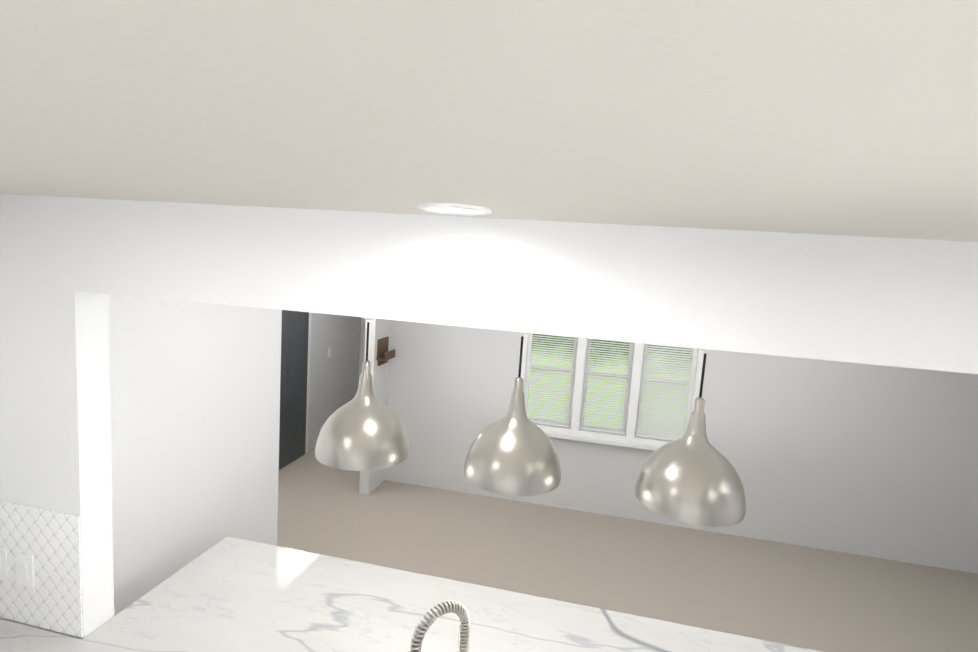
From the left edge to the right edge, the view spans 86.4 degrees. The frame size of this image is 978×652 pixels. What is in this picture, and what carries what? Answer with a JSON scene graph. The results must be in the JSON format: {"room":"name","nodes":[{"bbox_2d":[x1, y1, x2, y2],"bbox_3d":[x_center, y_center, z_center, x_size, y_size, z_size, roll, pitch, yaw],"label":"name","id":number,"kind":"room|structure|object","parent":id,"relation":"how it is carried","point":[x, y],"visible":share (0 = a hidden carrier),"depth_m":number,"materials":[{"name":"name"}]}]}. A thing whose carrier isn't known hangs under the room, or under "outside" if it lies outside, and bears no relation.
{"room":"kitchen","nodes":[
{"label":"kitchen","id":0,"kind":"room"},
{"bbox_2d":[108,294,390,615],"bbox_3d":[-1.421,0.574,3.736,0.100,2.450,3.540,5,7,11],"label":"wall","id":1,"kind":"structure","parent":0,"point":[195,402],"depth_m":2.74,"materials":[{"name":"white paint"}]},
{"bbox_2d":[376,337,394,365],"bbox_3d":[-1.010,0.252,5.126,0.090,0.260,0.260,5,7,11],"label":"shelf","id":2,"kind":"object","parent":1,"relation":"attached to","point":[384,354],"visible":1,"depth_m":5.09,"materials":[{"name":"brown wood"}]},
{"bbox_2d":[308,313,359,450],"bbox_3d":[-2.214,0.312,5.512,0.100,2.450,3.800,5,7,11],"label":"wall","id":3,"kind":"structure","parent":0,"point":[334,381],"depth_m":6.51,"materials":[{"name":"white paint"}]},
{"bbox_2d":[279,310,310,469],"bbox_3d":[-2.125,0.500,5.466,0.122,2.100,1.050,5,7,11],"label":"entry door","id":4,"kind":"structure","parent":3,"relation":"in","point":[295,378],"depth_m":5.68,"materials":[{"name":"black wood"}]},
{"bbox_2d":[360,317,365,374],"bbox_3d":[-1.274,0.176,7.199,1.020,2.450,0.100,5,7,11],"label":"wall","id":5,"kind":"structure","parent":0,"point":[362,321],"depth_m":7.25,"materials":[{"name":"white paint"}]},
{"bbox_2d":[0,194,977,638],"bbox_3d":[0.396,0.959,1.508,5.200,2.450,0.120,5,7,11],"label":"wall","id":6,"kind":"structure","parent":0,"point":[68,266],"depth_m":1.46,"materials":[{"name":"white paint"}]},
{"bbox_2d":[0,500,82,637],"bbox_3d":[-1.755,0.315,1.835,0.738,1.532,0.006,5,7,11],"label":"tile backsplash","id":7,"kind":"structure","parent":6,"relation":"attached to","point":[49,541],"depth_m":1.82,"materials":[{"name":"white tile"}]},
{"bbox_2d":[0,549,7,580],"bbox_3d":[-1.782,0.864,1.890,0.075,0.118,0.009,5,7,11],"label":"light switch","id":8,"kind":"object","parent":7,"relation":"attached to","point":[3,566],"visible":1,"depth_m":1.88,"materials":[{"name":"white plastic"}]},
{"bbox_2d":[15,552,33,586],"bbox_3d":[-1.665,0.874,1.866,0.075,0.118,0.009,5,7,11],"label":"light switch","id":9,"kind":"object","parent":7,"relation":"attached to","point":[25,569],"visible":1,"depth_m":1.86,"materials":[{"name":"white plastic"}]},
{"bbox_2d":[315,317,408,470],"bbox_3d":[-0.377,0.181,1.593,0.284,0.430,0.284,5,7,11],"label":"pendant light","id":10,"kind":"object","parent":6,"relation":"hanging from","point":[364,429],"visible":0.98,"depth_m":1.52,"materials":[{"name":"silver metal"}]},
{"bbox_2d":[464,331,560,495],"bbox_3d":[0.082,0.223,1.499,0.284,0.430,0.284,5,7,11],"label":"pendant light","id":11,"kind":"object","parent":6,"relation":"hanging from","point":[512,452],"visible":0.96,"depth_m":1.43,"materials":[{"name":"silver metal"}]},
{"bbox_2d":[635,348,745,526],"bbox_3d":[0.560,0.267,1.402,0.284,0.430,0.284,5,7,11],"label":"pendant light","id":12,"kind":"object","parent":6,"relation":"hanging from","point":[691,476],"visible":1,"depth_m":1.33,"materials":[{"name":"silver metal"}]},
{"bbox_2d":[0,0,977,241],"bbox_3d":[0.188,-0.152,-0.011,5.400,0.080,2.940,5,7,11],"label":"ceiling","id":13,"kind":"structure","parent":0,"point":[846,117],"depth_m":0.42,"materials":[{"name":"beige paint"}]},
{"bbox_2d":[417,203,491,215],"bbox_3d":[-0.079,-0.267,1.195,0.172,0.010,0.172,5,7,11],"label":"recessed light","id":14,"kind":"object","parent":13,"relation":"in","point":[455,209],"visible":1,"depth_m":1.16,"materials":[{"name":"white"}]},
{"bbox_2d":[277,446,977,651],"bbox_3d":[0.904,1.929,4.316,7.150,0.060,5.360,5,7,11],"label":"floor","id":15,"kind":"structure","parent":0,"point":[817,599],"depth_m":4.21,"materials":[{"name":"beige"}]},
{"bbox_2d":[384,320,977,573],"bbox_3d":[1.815,0.664,4.824,5.800,2.450,0.100,5,7,11],"label":"wall","id":16,"kind":"structure","parent":0,"point":[876,461],"depth_m":4.64,"materials":[{"name":"white paint"}]},
{"bbox_2d":[521,333,703,450],"bbox_3d":[1.117,0.492,4.919,1.730,1.225,0.170,5,7,11],"label":"window","id":17,"kind":"structure","parent":16,"relation":"in","point":[574,431],"depth_m":4.93,"materials":[{"name":"white"}]},
{"bbox_2d":[527,333,692,440],"bbox_3d":[1.121,0.475,4.930,1.460,1.082,0.033,5,7,11],"label":"window blinds","id":18,"kind":"object","parent":17,"relation":"attached to","point":[655,431],"visible":0.79,"depth_m":4.92,"materials":[{"name":"white"}]},
{"label":"outside","id":19,"kind":"structure","parent":0,"visible":0},
{"bbox_2d":[527,333,692,435],"bbox_3d":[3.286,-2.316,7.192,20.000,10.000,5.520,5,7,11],"label":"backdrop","id":20,"kind":"structure","parent":19,"point":[595,379],"depth_m":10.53,"materials":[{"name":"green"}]},
{"bbox_3d":[0.540,1.793,1.127,4.577,0.906,0.650,5,7,11],"label":"base cabinet","id":21,"kind":"object","parent":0,"visible":0},
{"bbox_2d":[0,536,822,651],"bbox_3d":[0.331,1.304,1.378,5.173,0.040,1.690,5,7,11],"label":"countertop","id":22,"kind":"structure","parent":21,"relation":"on","point":[228,594],"depth_m":2.06,"materials":[{"name":"stone"}]},
{"bbox_2d":[410,600,469,651],"bbox_3d":[-0.115,0.978,1.381,0.203,0.545,0.239,5,7,11],"label":"faucet","id":23,"kind":"object","parent":22,"relation":"on","point":[459,609],"visible":1,"depth_m":1.33,"materials":[{"name":"silver metal"}]}
]}

